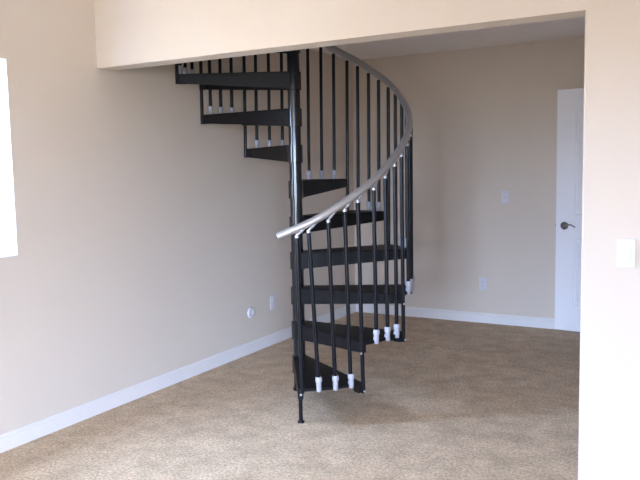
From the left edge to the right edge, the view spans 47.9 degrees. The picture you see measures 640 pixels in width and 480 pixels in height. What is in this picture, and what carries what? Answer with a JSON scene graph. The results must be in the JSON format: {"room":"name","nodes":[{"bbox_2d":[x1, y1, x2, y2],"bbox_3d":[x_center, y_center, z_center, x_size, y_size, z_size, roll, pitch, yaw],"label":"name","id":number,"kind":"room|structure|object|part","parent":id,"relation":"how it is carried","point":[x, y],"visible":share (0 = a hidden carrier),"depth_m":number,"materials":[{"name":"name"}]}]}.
{"room":"empty living room","nodes":[
{"label":"empty living room","id":0,"kind":"room"},
{"bbox_2d":[0,0,354,434],"bbox_3d":[-2.531,-1.261,2.055,0.150,5.000,11.612,2,6,29],"label":"wall","id":1,"kind":"structure","parent":0,"point":[147,240],"depth_m":4.41,"materials":[{"name":"beige paint"}]},
{"bbox_2d":[0,58,17,257],"bbox_3d":[-1.738,-0.395,3.498,0.133,0.998,0.472,2,6,29],"label":"window","id":2,"kind":"structure","parent":1,"relation":"in","point":[8,231],"depth_m":3.69,"materials":[{"name":"white plastic"}]},
{"bbox_3d":[-1.772,-0.397,3.517,0.055,0.997,0.472,2,6,29],"label":"frame","id":3,"kind":"part","parent":2,"relation":"part of","materials":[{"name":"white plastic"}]},
{"bbox_3d":[-1.705,0.098,3.531,0.078,0.009,0.472,2,6,29],"label":"sill","id":4,"kind":"part","parent":2,"relation":"part of","materials":[{"name":"white plastic"}]},
{"bbox_2d":[0,304,355,452],"bbox_3d":[-2.416,1.184,2.249,0.009,0.090,11.312,2,6,29],"label":"baseboard","id":5,"kind":"structure","parent":1,"relation":"attached to","point":[30,432],"depth_m":4.49,"materials":[{"name":"white paint"}]},
{"bbox_2d":[247,307,254,317],"bbox_3d":[-0.530,0.560,5.563,0.013,0.084,0.084,2,6,29],"label":"cover plate","id":6,"kind":"object","parent":1,"relation":"attached to","point":[250,312],"visible":1,"depth_m":5.55,"materials":[{"name":"white plastic"}]},
{"bbox_2d":[270,294,274,309],"bbox_3d":[-0.380,0.501,5.830,0.009,0.115,0.070,2,6,29],"label":"wall outlet","id":7,"kind":"object","parent":1,"relation":"attached to","point":[272,297],"visible":1,"depth_m":5.82,"materials":[{"name":"white plastic"}]},
{"bbox_2d":[0,312,579,479],"bbox_3d":[1.503,1.416,0.057,9.300,0.100,11.612,2,6,29],"label":"floor","id":8,"kind":"structure","parent":0,"point":[453,400],"depth_m":4.03,"materials":[{"name":"beige carpet"}]},
{"bbox_2d":[174,46,414,423],"bbox_3d":[-0.162,-0.903,4.455,1.463,3.742,1.463,2,6,29],"label":"spiral staircase","id":9,"kind":"structure","parent":8,"relation":"on","point":[310,374],"depth_m":4.43,"materials":[{"name":"black metal"}]},
{"bbox_2d":[178,65,182,73],"bbox_3d":[-0.875,-1.049,4.514,0.037,0.081,0.037,2,6,29],"label":"socket","id":10,"kind":"object","parent":9,"relation":"attached to","point":[180,66],"depth_m":4.50,"materials":[{"name":"white plastic"}]},
{"bbox_2d":[182,67,187,73],"bbox_3d":[-0.860,-1.058,4.606,0.037,0.081,0.037,2,6,29],"label":"socket","id":11,"kind":"object","parent":9,"relation":"attached to","point":[185,70],"depth_m":4.59,"materials":[{"name":"white plastic"}]},
{"bbox_2d":[208,106,212,113],"bbox_3d":[-0.740,-0.863,4.879,0.037,0.081,0.037,2,6,29],"label":"socket","id":12,"kind":"object","parent":9,"relation":"attached to","point":[210,108],"depth_m":4.86,"materials":[{"name":"white plastic"}]},
{"bbox_2d":[218,107,223,113],"bbox_3d":[-0.680,-0.871,4.951,0.037,0.081,0.037,2,6,29],"label":"socket","id":13,"kind":"object","parent":9,"relation":"attached to","point":[220,109],"depth_m":4.94,"materials":[{"name":"white plastic"}]},
{"bbox_2d":[254,140,258,147],"bbox_3d":[-0.448,-0.669,5.133,0.037,0.081,0.037,2,6,29],"label":"socket","id":14,"kind":"object","parent":9,"relation":"attached to","point":[256,142],"depth_m":5.12,"materials":[{"name":"white plastic"}]},
{"bbox_2d":[267,140,271,146],"bbox_3d":[-0.361,-0.674,5.165,0.037,0.081,0.037,2,6,29],"label":"socket","id":15,"kind":"object","parent":9,"relation":"attached to","point":[269,142],"depth_m":5.15,"materials":[{"name":"white plastic"}]},
{"bbox_3d":[-0.108,0.910,4.011,0.038,0.215,0.038,2,6,29],"label":"leg","id":16,"kind":"part","parent":9,"relation":"part of","materials":[{"name":"black metal"}]},
{"bbox_2d":[306,171,311,178],"bbox_3d":[-0.079,-0.460,5.212,0.037,0.081,0.037,2,6,29],"label":"socket","id":17,"kind":"object","parent":9,"relation":"attached to","point":[309,173],"depth_m":5.20,"materials":[{"name":"white plastic"}]},
{"bbox_2d":[315,376,321,391],"bbox_3d":[-0.006,0.782,3.909,0.037,0.081,0.037,2,6,29],"label":"socket","id":18,"kind":"object","parent":9,"relation":"attached to","point":[318,379],"depth_m":3.90,"materials":[{"name":"white plastic"}]},
{"bbox_2d":[319,170,323,178],"bbox_3d":[0.013,-0.460,5.196,0.037,0.081,0.037,2,6,29],"label":"socket","id":19,"kind":"object","parent":9,"relation":"attached to","point":[321,172],"depth_m":5.18,"materials":[{"name":"white plastic"}]},
{"bbox_2d":[332,170,336,178],"bbox_3d":[0.103,-0.459,5.168,0.037,0.081,0.037,2,6,29],"label":"socket","id":20,"kind":"object","parent":9,"relation":"attached to","point":[334,172],"depth_m":5.15,"materials":[{"name":"white plastic"}]},
{"bbox_2d":[332,375,338,390],"bbox_3d":[0.084,0.778,3.930,0.037,0.081,0.037,2,6,29],"label":"socket","id":21,"kind":"object","parent":9,"relation":"attached to","point":[335,378],"depth_m":3.92,"materials":[{"name":"white plastic"}]},
{"bbox_3d":[-0.170,-1.348,4.412,1.452,2.570,1.452,2,6,29],"label":"handrail","id":22,"kind":"part","parent":9,"relation":"part of","materials":[{"name":"silver metal"}]},
{"bbox_2d":[348,373,353,387],"bbox_3d":[0.171,0.773,3.964,0.037,0.081,0.037,2,6,29],"label":"socket","id":23,"kind":"object","parent":9,"relation":"attached to","point":[350,375],"depth_m":3.95,"materials":[{"name":"white plastic"}]},
{"bbox_2d":[366,202,371,209],"bbox_3d":[0.343,-0.228,5.042,0.037,0.081,0.037,2,6,29],"label":"socket","id":24,"kind":"object","parent":9,"relation":"attached to","point":[368,204],"depth_m":5.03,"materials":[{"name":"white plastic"}]},
{"bbox_2d":[373,329,379,343],"bbox_3d":[0.316,0.540,4.036,0.037,0.081,0.037,2,6,29],"label":"socket","id":25,"kind":"object","parent":9,"relation":"attached to","point":[376,332],"depth_m":4.03,"materials":[{"name":"white plastic"}]},
{"bbox_2d":[376,202,381,210],"bbox_3d":[0.407,-0.222,4.973,0.037,0.081,0.037,2,6,29],"label":"socket","id":26,"kind":"object","parent":9,"relation":"attached to","point":[378,204],"depth_m":4.96,"materials":[{"name":"white plastic"}]},
{"bbox_2d":[384,326,390,340],"bbox_3d":[0.384,0.532,4.099,0.037,0.081,0.037,2,6,29],"label":"socket","id":27,"kind":"object","parent":9,"relation":"attached to","point":[387,329],"depth_m":4.09,"materials":[{"name":"white plastic"}]},
{"bbox_2d":[394,323,399,337],"bbox_3d":[0.444,0.525,4.170,0.037,0.081,0.037,2,6,29],"label":"socket","id":28,"kind":"object","parent":9,"relation":"attached to","point":[396,325],"depth_m":4.16,"materials":[{"name":"white plastic"}]},
{"bbox_2d":[405,281,410,294],"bbox_3d":[0.529,0.286,4.313,0.037,0.081,0.037,2,6,29],"label":"socket","id":29,"kind":"object","parent":9,"relation":"attached to","point":[407,283],"depth_m":4.30,"materials":[{"name":"white plastic"}]},
{"bbox_2d":[410,279,413,291],"bbox_3d":[0.556,0.277,4.402,0.037,0.081,0.037,2,6,29],"label":"socket","id":30,"kind":"object","parent":9,"relation":"attached to","point":[412,280],"depth_m":4.39,"materials":[{"name":"white plastic"}]},
{"bbox_2d":[94,0,639,479],"bbox_3d":[2.664,-1.349,1.952,9.000,5.000,0.133,2,6,29],"label":"wall","id":31,"kind":"structure","parent":0,"point":[130,34],"depth_m":2.95,"materials":[{"name":"beige paint"}]},
{"bbox_2d":[616,238,635,267],"bbox_3d":[1.205,0.052,2.841,0.070,0.115,0.013,2,6,29],"label":"light switch","id":32,"kind":"object","parent":31,"relation":"attached to","point":[626,248],"visible":1,"depth_m":2.84,"materials":[{"name":"white plastic"}]},
{"bbox_3d":[1.205,0.052,2.841,0.035,0.069,0.002,2,6,29],"label":"rocker frame","id":33,"kind":"part","parent":32,"relation":"part of","materials":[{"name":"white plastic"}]},
{"bbox_2d":[309,17,584,59],"bbox_3d":[1.454,-1.174,-0.190,9.000,0.220,11.312,2,6,29],"label":"ceiling","id":34,"kind":"structure","parent":0,"point":[572,27],"depth_m":5.92,"materials":[{"name":"paint"}]},
{"bbox_2d":[352,37,584,318],"bbox_3d":[4.354,-0.374,4.867,9.150,2.442,0.150,2,6,29],"label":"wall","id":35,"kind":"structure","parent":0,"point":[484,119],"depth_m":6.43,"materials":[{"name":"beige paint"}]},
{"bbox_2d":[356,304,554,328],"bbox_3d":[1.546,0.706,6.478,2.745,0.090,0.009,2,6,29],"label":"baseboard","id":36,"kind":"structure","parent":35,"relation":"attached to","point":[538,322],"depth_m":6.58,"materials":[{"name":"white paint"}]},
{"bbox_2d":[479,277,486,289],"bbox_3d":[1.466,0.392,6.490,0.070,0.115,0.009,2,6,29],"label":"wall outlet","id":37,"kind":"object","parent":35,"relation":"attached to","point":[482,280],"visible":1,"depth_m":6.49,"materials":[{"name":"white plastic"}]},
{"bbox_2d":[501,190,508,203],"bbox_3d":[1.618,-0.376,6.317,0.070,0.115,0.017,2,6,29],"label":"light switch","id":38,"kind":"object","parent":35,"relation":"attached to","point":[504,193],"visible":1,"depth_m":6.32,"materials":[{"name":"white plastic"}]},
{"bbox_2d":[555,88,583,331],"bbox_3d":[2.301,-0.223,5.817,0.822,2.012,0.090,3,7,37],"label":"door","id":39,"kind":"structure","parent":35,"relation":"in","point":[570,102],"depth_m":6.00,"materials":[{"name":"white paint"}]},
{"bbox_3d":[2.057,-0.116,5.990,0.136,0.066,0.054,3,7,37],"label":"handle","id":40,"kind":"part","parent":39,"relation":"part of","materials":[{"name":"silver metal"}]}
]}

